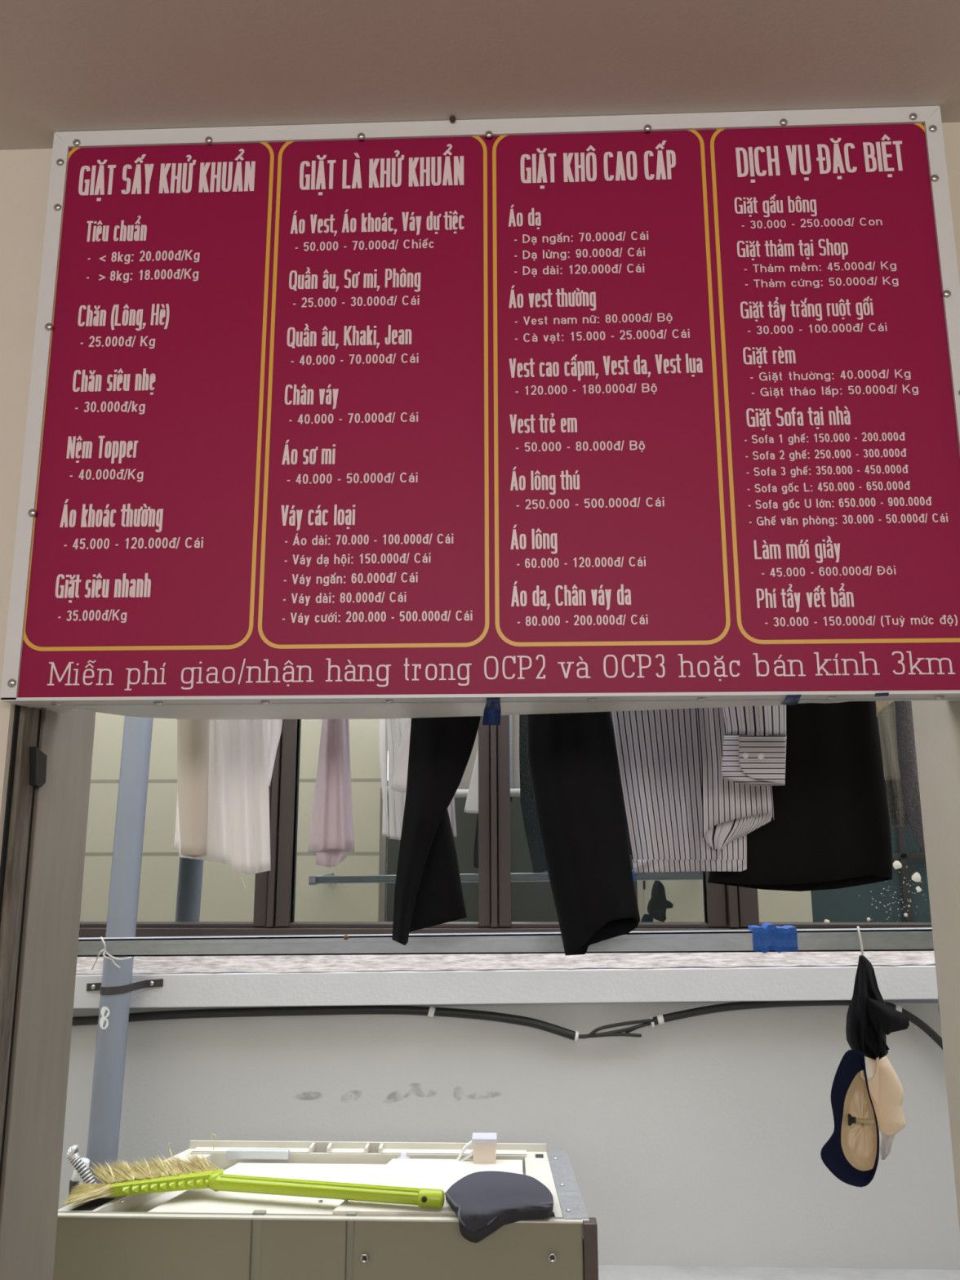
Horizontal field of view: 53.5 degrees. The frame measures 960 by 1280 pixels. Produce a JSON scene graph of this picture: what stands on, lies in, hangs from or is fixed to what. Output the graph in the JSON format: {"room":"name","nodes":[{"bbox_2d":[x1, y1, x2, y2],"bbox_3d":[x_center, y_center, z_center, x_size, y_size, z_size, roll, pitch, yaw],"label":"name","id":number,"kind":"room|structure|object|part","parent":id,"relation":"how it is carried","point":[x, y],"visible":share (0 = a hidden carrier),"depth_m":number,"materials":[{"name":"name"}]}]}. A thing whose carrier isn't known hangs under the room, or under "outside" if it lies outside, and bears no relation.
{"room":"laundry shop","nodes":[
{"label":"laundry shop","id":0,"kind":"room"},
{"bbox_2d":[0,148,52,864],"bbox_3d":[-2.476,0.504,1.825,3.310,2.931,0.308,-1,-11,2],"label":"wall","id":1,"kind":"structure","parent":0,"point":[24,174],"depth_m":1.82,"materials":[{"name":"beige paint"}]},
{"bbox_2d":[0,704,20,926],"bbox_3d":[-0.826,1.007,1.528,0.007,1.820,0.013,-1,-11,2],"label":"trim","id":2,"kind":"structure","parent":1,"relation":"attached to","point":[17,708],"depth_m":1.67,"materials":[{"name":"black metal"}]},
{"bbox_2d":[0,706,39,1159],"bbox_3d":[-0.820,1.014,1.560,0.016,1.820,0.054,-1,-11,2],"label":"trim","id":3,"kind":"structure","parent":1,"relation":"attached to","point":[20,811],"depth_m":1.67,"materials":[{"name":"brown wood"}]},
{"bbox_2d":[29,746,47,786],"bbox_3d":[-0.807,0.232,1.737,0.012,0.071,0.046,-1,-11,2],"label":"hinge","id":4,"kind":"object","parent":1,"relation":"in","point":[37,759],"depth_m":1.72,"materials":[{"name":"black metal"}]},
{"bbox_2d":[0,706,95,1279],"bbox_3d":[-0.815,1.025,1.721,0.014,1.860,0.214,-1,-11,2],"label":"trim","id":5,"kind":"structure","parent":1,"relation":"attached to","point":[32,1161],"depth_m":1.78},
{"bbox_2d":[0,0,959,150],"bbox_3d":[-0.033,-1.530,-0.492,5.200,0.150,4.840,-1,-11,2],"label":"ceiling","id":6,"kind":"structure","parent":0,"point":[66,65],"depth_m":1.68,"materials":[{"name":"paint"}]},
{"bbox_2d":[449,115,455,122],"bbox_3d":[-0.052,-0.994,1.818,0.011,0.013,0.012,4,-12,-19],"label":"plug","id":7,"kind":"object","parent":6,"relation":"attached to","point":[452,118],"visible":1,"depth_m":1.81,"materials":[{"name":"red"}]},
{"bbox_2d":[57,999,959,1270],"bbox_3d":[0.163,1.940,3.971,8.400,0.930,0.650,-1,-11,2],"label":"wall","id":8,"kind":"structure","parent":0,"point":[698,1140],"depth_m":3.67,"materials":[{"name":"white paint"}]},
{"bbox_2d":[73,964,937,1008],"bbox_3d":[0.152,1.369,3.829,8.200,0.233,0.350,-1,-11,2],"label":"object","id":9,"kind":"structure","parent":8,"relation":"attached to","point":[907,981],"depth_m":3.66,"materials":[{"name":"paint"}]},
{"bbox_2d":[75,951,935,973],"bbox_3d":[0.151,1.245,3.845,8.200,0.222,0.334,-1,-11,2],"label":"trim","id":10,"kind":"structure","parent":8,"relation":"attached to","point":[273,963],"depth_m":3.75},
{"bbox_2d":[71,1000,942,1049],"bbox_3d":[0.062,1.568,3.678,3.729,0.366,0.057,-1,-11,3],"label":"cable","id":11,"kind":"object","parent":8,"relation":"attached to","point":[431,1011],"visible":0.81,"depth_m":3.69,"materials":[{"name":"black plastic"}]},
{"bbox_2d":[598,1264,959,1279],"bbox_3d":[0.127,2.253,2.896,8.400,0.100,2.640,-1,-11,2],"label":"floor","id":12,"kind":"structure","parent":0,"point":[605,1272],"depth_m":3.48,"materials":[{"name":"concrete"}]},
{"bbox_2d":[85,715,163,1183],"bbox_3d":[-1.389,0.403,3.828,0.300,3.902,0.141,-1,-11,2],"label":"pole","id":13,"kind":"object","parent":12,"relation":"on","point":[116,986],"visible":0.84,"depth_m":3.63,"materials":[{"name":"grey plastic"}]},
{"bbox_2d":[53,1140,598,1279],"bbox_3d":[-0.378,1.761,2.464,1.334,0.701,0.516,-1,-11,2],"label":"laundry machine","id":14,"kind":"object","parent":12,"relation":"on","point":[208,1233],"visible":0.89,"depth_m":2.29,"materials":[{"name":"beige metal"}]},
{"bbox_2d":[66,1144,96,1204],"bbox_3d":[-1.082,1.702,2.564,0.089,0.645,0.075,-1,-11,2],"label":"flexible hose","id":15,"kind":"object","parent":14,"relation":"attached to","point":[80,1175],"visible":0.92,"depth_m":2.59,"materials":[{"name":"grey"}]},
{"bbox_3d":[-0.903,1.464,2.551,0.094,0.039,0.567,-5,-12,22],"label":"rail","id":16,"kind":"part","parent":14,"relation":"part of","materials":[{"name":"white metal"}]},
{"bbox_3d":[-0.801,1.714,2.251,0.505,0.653,0.025,-1,-11,2],"label":"panel","id":17,"kind":"part","parent":14,"relation":"part of","materials":[{"name":"beige metal"}]},
{"bbox_2d":[210,1133,216,1150],"bbox_3d":[-0.776,1.461,2.771,0.016,0.044,0.002,-1,-11,2],"label":"scrap","id":18,"kind":"object","parent":14,"relation":"on","point":[211,1134],"visible":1,"depth_m":2.77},
{"bbox_2d":[61,1151,444,1208],"bbox_3d":[-0.569,1.377,2.428,0.967,0.074,0.261,-1,-11,2],"label":"brush","id":19,"kind":"object","parent":14,"relation":"on","point":[177,1175],"visible":1,"depth_m":2.42,"materials":[{"name":"plastic"}]},
{"bbox_2d":[206,1171,222,1191],"bbox_3d":[-0.685,1.400,2.463,0.031,0.042,0.042,-8,-13,33],"label":"socket","id":20,"kind":"object","parent":19,"relation":"attached to","point":[214,1179],"depth_m":2.45,"materials":[{"name":"plastic"}]},
{"bbox_3d":[-0.396,1.388,2.404,0.589,0.036,0.037,-2,-11,11],"label":"handle","id":21,"kind":"part","parent":19,"relation":"part of","materials":[{"name":"plastic"}]},
{"bbox_2d":[226,1148,289,1159],"bbox_3d":[-0.636,1.474,2.728,0.180,0.026,0.016,-1,-11,2],"label":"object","id":22,"kind":"object","parent":14,"relation":"on","point":[232,1153],"visible":1,"depth_m":2.72,"materials":[{"name":"grey plastic"}]},
{"bbox_3d":[-0.535,1.726,2.249,0.030,0.687,0.018,-1,-11,2],"label":"post","id":23,"kind":"part","parent":14,"relation":"part of","materials":[{"name":"beige metal"}]},
{"bbox_3d":[-0.540,1.458,2.523,0.570,0.014,0.370,-1,-11,2],"label":"plate","id":24,"kind":"part","parent":14,"relation":"part of","materials":[{"name":"white metal"}]},
{"bbox_3d":[-0.421,1.710,2.237,0.204,0.653,0.025,-1,-11,2],"label":"panel","id":25,"kind":"part","parent":14,"relation":"part of","materials":[{"name":"beige metal"}]},
{"bbox_3d":[-0.310,1.724,2.241,0.022,0.687,0.018,-1,-11,2],"label":"post","id":26,"kind":"part","parent":14,"relation":"part of","materials":[{"name":"beige metal"}]},
{"bbox_3d":[-0.330,1.491,2.750,1.044,0.060,0.055,-1,-11,2],"label":"rail","id":27,"kind":"part","parent":14,"relation":"part of","materials":[{"name":"white metal"}]},
{"bbox_2d":[397,1151,409,1159],"bbox_3d":[-0.218,1.472,2.715,0.034,0.020,0.034,-1,-11,2],"label":"fitting","id":28,"kind":"object","parent":14,"relation":"on","point":[403,1155],"visible":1,"depth_m":2.71,"materials":[{"name":"grey plastic"}]},
{"bbox_3d":[-0.120,1.443,2.515,0.470,0.014,0.380,-1,-11,2],"label":"plate","id":29,"kind":"part","parent":14,"relation":"part of","materials":[{"name":"white metal"}]},
{"bbox_3d":[-0.028,1.706,2.223,0.546,0.653,0.025,-1,-11,2],"label":"panel","id":30,"kind":"part","parent":14,"relation":"part of","materials":[{"name":"beige metal"}]},
{"bbox_2d":[456,1132,497,1164],"bbox_3d":[-0.018,1.450,2.691,0.131,0.093,0.055,-1,-11,2],"label":"junction box","id":31,"kind":"object","parent":14,"relation":"on","point":[484,1151],"visible":0.87,"depth_m":2.67,"materials":[{"name":"beige plastic"}]},
{"bbox_3d":[-0.049,1.456,2.693,0.067,0.081,0.009,-1,-11,2],"label":"cord","id":32,"kind":"part","parent":31,"relation":"part of","materials":[{"name":"white plastic"}]},
{"bbox_3d":[-0.042,1.470,2.690,0.054,0.050,0.009,-1,-11,2],"label":"cord","id":33,"kind":"part","parent":31,"relation":"part of","materials":[{"name":"white plastic"}]},
{"bbox_3d":[0.013,1.411,2.697,0.069,0.014,0.055,-1,-11,2],"label":"lid","id":34,"kind":"part","parent":31,"relation":"part of","materials":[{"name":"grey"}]},
{"bbox_2d":[444,1170,553,1243],"bbox_3d":[0.045,1.384,2.350,0.270,0.089,0.418,-1,-11,2],"label":"cap","id":35,"kind":"object","parent":14,"relation":"on","point":[482,1202],"visible":1,"depth_m":2.29,"materials":[{"name":"grey fabric"}]},
{"bbox_3d":[0.165,1.452,2.512,0.091,0.040,0.500,-1,-11,2],"label":"rail","id":36,"kind":"part","parent":14,"relation":"part of","materials":[{"name":"white metal"}]},
{"bbox_3d":[0.263,1.720,2.211,0.033,0.679,0.040,-1,-11,2],"label":"corner post","id":37,"kind":"part","parent":14,"relation":"part of","materials":[{"name":"brown metal"}]},
{"bbox_2d":[860,1055,906,1135],"bbox_3d":[0.951,1.085,2.268,0.172,0.201,0.070,9,-15,-40],"label":"hat","id":38,"kind":"object","parent":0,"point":[885,1086],"visible":0.88,"depth_m":2.25,"materials":[{"name":"beige fabric"}]},
{"bbox_3d":[1.006,1.153,2.295,0.039,0.069,0.024,-1,-11,2],"label":"cap panel","id":39,"kind":"part","parent":38,"relation":"part of","materials":[{"name":"beige fabric"}]},
{"bbox_2d":[879,1131,894,1159],"bbox_3d":[0.979,1.206,2.290,0.034,0.087,0.051,-10,-15,41],"label":"lace cloth","id":40,"kind":"object","parent":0,"point":[885,1141],"visible":0.66,"depth_m":2.28,"materials":[{"name":"white fabric"}]},
{"bbox_2d":[942,122,959,284],"bbox_3d":[2.572,0.454,1.642,3.388,2.931,0.308,-1,-11,2],"label":"wall","id":41,"kind":"structure","parent":0,"point":[951,131],"depth_m":1.81,"materials":[{"name":"paint"}]},
{"bbox_2d":[911,700,959,1231],"bbox_3d":[0.878,0.474,1.720,0.005,2.931,0.302,-1,-11,2],"label":"trim","id":42,"kind":"structure","parent":41,"relation":"attached to","point":[936,723],"depth_m":1.80,"materials":[{"name":"paint"}]},
{"bbox_3d":[0.062,-1.434,2.110,8.400,0.969,0.308,-1,-11,2],"label":"wall","id":43,"kind":"structure","parent":0,"visible":0},
{"bbox_2d":[0,106,959,724],"bbox_3d":[0.023,-0.412,1.804,1.695,1.153,0.247,-1,-11,2],"label":"price board","id":44,"kind":"object","parent":43,"relation":"attached to","point":[584,414],"depth_m":1.71,"materials":[{"name":"crimson vinyl"},{"name":"white aluminium"},{"name":"white vinyl"}]},
{"bbox_3d":[-0.811,-0.438,1.764,0.030,1.110,0.042,-1,-11,2],"label":"frame trim","id":45,"kind":"part","parent":44,"relation":"part of","materials":[{"name":"white metal"}]},
{"bbox_3d":[0.023,0.102,1.651,1.691,0.005,0.091,-1,-11,2],"label":"frame trim","id":46,"kind":"part","parent":44,"relation":"part of","materials":[{"name":"white metal"}]},
{"bbox_3d":[0.019,0.124,1.644,0.033,0.038,0.068,-1,-11,2],"label":"tape strip","id":47,"kind":"part","parent":44,"relation":"part of","materials":[{"name":"blue plastic"}]},
{"bbox_3d":[0.019,-0.976,1.839,1.691,0.033,0.042,-1,-11,2],"label":"frame trim","id":48,"kind":"part","parent":44,"relation":"part of","materials":[{"name":"white metal"}]},
{"bbox_3d":[0.542,0.105,1.667,0.029,0.006,0.183,-3,-12,15],"label":"tape strip","id":49,"kind":"part","parent":44,"relation":"part of","materials":[{"name":"blue plastic"}]},
{"bbox_3d":[0.694,0.099,1.655,0.028,0.013,0.206,-5,-12,22],"label":"tape strip","id":50,"kind":"part","parent":44,"relation":"part of","materials":[{"name":"blue plastic"}]},
{"bbox_3d":[0.852,-0.455,1.704,0.030,1.110,0.042,-1,-11,2],"label":"frame trim","id":51,"kind":"part","parent":44,"relation":"part of","materials":[{"name":"white metal"}]},
{"bbox_3d":[0.072,0.035,1.983,8.400,3.900,0.012,-1,-11,2],"label":"wall","id":52,"kind":"structure","parent":0,"visible":0},
{"bbox_2d":[77,927,933,956],"bbox_3d":[0.057,0.718,2.151,2.400,0.080,0.580,-1,-11,2],"label":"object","id":53,"kind":"object","parent":52,"relation":"attached to","point":[915,939],"visible":0.7,"depth_m":2.40,"materials":[{"name":"metal"}]},
{"bbox_2d":[90,936,131,970],"bbox_3d":[-0.936,0.797,2.420,0.104,0.083,0.015,-1,-11,2],"label":"wire","id":54,"kind":"object","parent":53,"relation":"attached to","point":[101,938],"visible":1,"depth_m":2.42,"materials":[{"name":"white"}]},
{"bbox_2d":[747,922,798,953],"bbox_3d":[0.736,0.748,2.393,0.108,0.068,0.056,-1,-11,2],"label":"wrap","id":55,"kind":"object","parent":53,"relation":"attached to","point":[768,936],"visible":1,"depth_m":2.37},
{"bbox_2d":[857,925,863,955],"bbox_3d":[0.933,0.745,2.338,0.010,0.076,0.085,-4,-12,19],"label":"wire hook","id":56,"kind":"object","parent":53,"relation":"attached to","point":[858,926],"visible":0.92,"depth_m":2.30,"materials":[{"name":"white metal"}]},
{"bbox_2d":[845,955,909,1060],"bbox_3d":[0.923,0.880,2.271,0.150,0.247,0.117,5,-12,-26],"label":"cloth","id":57,"kind":"object","parent":56,"relation":"hanging from","point":[868,1019],"visible":0.98,"depth_m":2.23,"materials":[{"name":"black fabric"}]},
{"bbox_2d":[820,1049,879,1186],"bbox_3d":[0.852,1.100,2.222,0.154,0.292,0.106,-1,-11,2],"label":"bucket hat","id":58,"kind":"object","parent":57,"relation":"hanging from","point":[851,1153],"visible":0.99,"depth_m":2.21,"materials":[{"name":"blue fabric"}]},
{"bbox_3d":[0.919,0.882,2.280,0.107,0.247,0.145,-1,-11,2],"label":"crown","id":59,"kind":"part","parent":57,"relation":"part of","materials":[{"name":"black fabric"}]},
{"bbox_3d":[0.077,-0.470,2.269,2.500,0.027,0.354,-1,-11,2],"label":"rail","id":60,"kind":"object","parent":52,"relation":"attached to","visible":0},
{"bbox_2d":[173,719,282,888],"bbox_3d":[-0.635,0.046,2.295,0.297,1.074,0.181,-1,-11,2],"label":"shirt","id":61,"kind":"object","parent":60,"relation":"hanging from","point":[225,766],"visible":0.25,"depth_m":2.23,"materials":[{"name":"white fabric"}]},
{"bbox_2d":[307,719,354,867],"bbox_3d":[-0.342,0.026,2.301,0.110,1.023,0.145,-1,-11,2],"label":"garment","id":62,"kind":"object","parent":60,"relation":"hanging from","point":[331,828],"visible":0.44,"depth_m":2.19,"materials":[{"name":"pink fabric"}]},
{"bbox_3d":[-0.358,0.033,2.334,0.091,1.023,0.055,-8,-14,35],"label":"under panel","id":63,"kind":"part","parent":62,"relation":"part of","materials":[{"name":"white fabric"}]},
{"bbox_2d":[391,718,411,792],"bbox_3d":[-0.142,-0.032,2.413,0.175,0.828,0.146,-1,-11,2],"label":"white tee","id":64,"kind":"object","parent":60,"relation":"hanging from","point":[400,776],"visible":0.05,"depth_m":2.42,"materials":[{"name":"white fabric"}]},
{"bbox_2d":[391,715,480,945],"bbox_3d":[-0.088,0.097,2.243,0.210,1.175,0.216,-1,-11,2],"label":"trousers","id":65,"kind":"object","parent":60,"relation":"hanging from","point":[428,891],"visible":0.41,"depth_m":2.12,"materials":[{"name":"black fabric"}]},
{"bbox_3d":[-0.100,0.099,2.294,0.139,1.160,0.112,-1,-11,2],"label":"leg","id":66,"kind":"part","parent":65,"relation":"part of","materials":[{"name":"black fabric"}]},
{"bbox_2d":[526,711,639,955],"bbox_3d":[0.230,0.114,2.229,0.258,1.205,0.218,-1,-11,2],"label":"trousers","id":67,"kind":"object","parent":60,"relation":"hanging from","point":[572,757],"visible":0.55,"depth_m":2.10,"materials":[{"name":"black fabric"}]},
{"bbox_2d":[610,705,786,872],"bbox_3d":[0.510,0.035,2.270,0.467,1.020,0.294,-4,-12,20],"label":"striped shirt","id":68,"kind":"object","parent":60,"relation":"hanging from","point":[695,782],"visible":0.43,"depth_m":2.27,"materials":[{"name":"fabric"}]},
{"bbox_3d":[0.478,0.056,2.357,0.355,1.010,0.118,-1,-11,2],"label":"panel","id":69,"kind":"part","parent":68,"relation":"part of","materials":[{"name":"fabric"}]},
{"bbox_3d":[0.605,0.003,2.286,0.189,0.925,0.038,-1,-11,2],"label":"panel","id":70,"kind":"part","parent":68,"relation":"part of","materials":[{"name":"fabric"}]},
{"bbox_2d":[707,701,892,891],"bbox_3d":[0.793,0.087,2.395,0.465,1.070,0.246,-1,-11,2],"label":"skirt","id":71,"kind":"object","parent":60,"relation":"hanging from","point":[830,827],"visible":0.27,"depth_m":2.35,"materials":[{"name":"black cloth"}]},
{"bbox_2d":[875,701,893,715],"bbox_3d":[1.019,-0.126,2.385,0.062,0.621,0.146,-2,-11,7],"label":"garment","id":72,"kind":"object","parent":60,"relation":"hanging from","point":[879,704],"visible":0.05,"depth_m":2.40,"materials":[{"name":"beige fabric"}]},
{"bbox_2d":[877,701,909,827],"bbox_3d":[1.047,0.015,2.429,0.068,0.911,0.224,-3,-11,13],"label":"plastic cover","id":73,"kind":"object","parent":60,"relation":"hanging from","point":[886,720],"visible":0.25,"depth_m":2.46,"materials":[{"name":"grey"}]},
{"bbox_2d":[894,701,924,853],"bbox_3d":[1.062,0.067,2.323,0.096,1.051,0.106,-1,-11,2],"label":"towel","id":74,"kind":"object","parent":60,"relation":"hanging from","point":[907,757],"visible":0.19,"depth_m":2.29,"materials":[{"name":"grey fabric"}]},
{"bbox_3d":[0.158,-0.972,4.633,8.400,0.900,0.480,-1,-11,2],"label":"wall","id":75,"kind":"structure","parent":0,"visible":0},
{"bbox_2d":[78,711,932,937],"bbox_3d":[0.153,0.335,4.150,8.200,1.852,0.122,-1,-11,2],"label":"window","id":76,"kind":"structure","parent":75,"relation":"in","point":[505,883],"depth_m":4.05,"materials":[{"name":"brown metal"}]},
{"bbox_3d":[-1.447,0.358,4.217,0.996,1.742,0.008,-1,-11,2],"label":"pane","id":77,"kind":"part","parent":76,"relation":"part of","materials":[{"name":"clear glass"}]},
{"bbox_3d":[-0.402,0.348,4.180,0.792,1.742,0.008,-1,-11,2],"label":"pane","id":78,"kind":"part","parent":76,"relation":"part of","materials":[{"name":"clear glass"}]},
{"bbox_3d":[0.153,0.336,4.151,8.200,1.852,0.120,-1,-11,2],"label":"frame","id":79,"kind":"part","parent":76,"relation":"part of","materials":[{"name":"brown metal"}]},
{"bbox_3d":[0.534,0.339,4.146,0.812,1.742,0.008,-1,-11,2],"label":"pane","id":80,"kind":"part","parent":76,"relation":"part of","materials":[{"name":"clear glass"}]},
{"bbox_3d":[1.599,0.328,4.107,0.908,1.742,0.008,-1,-11,2],"label":"pane","id":81,"kind":"part","parent":76,"relation":"part of","materials":[{"name":"clear glass"}]}
]}

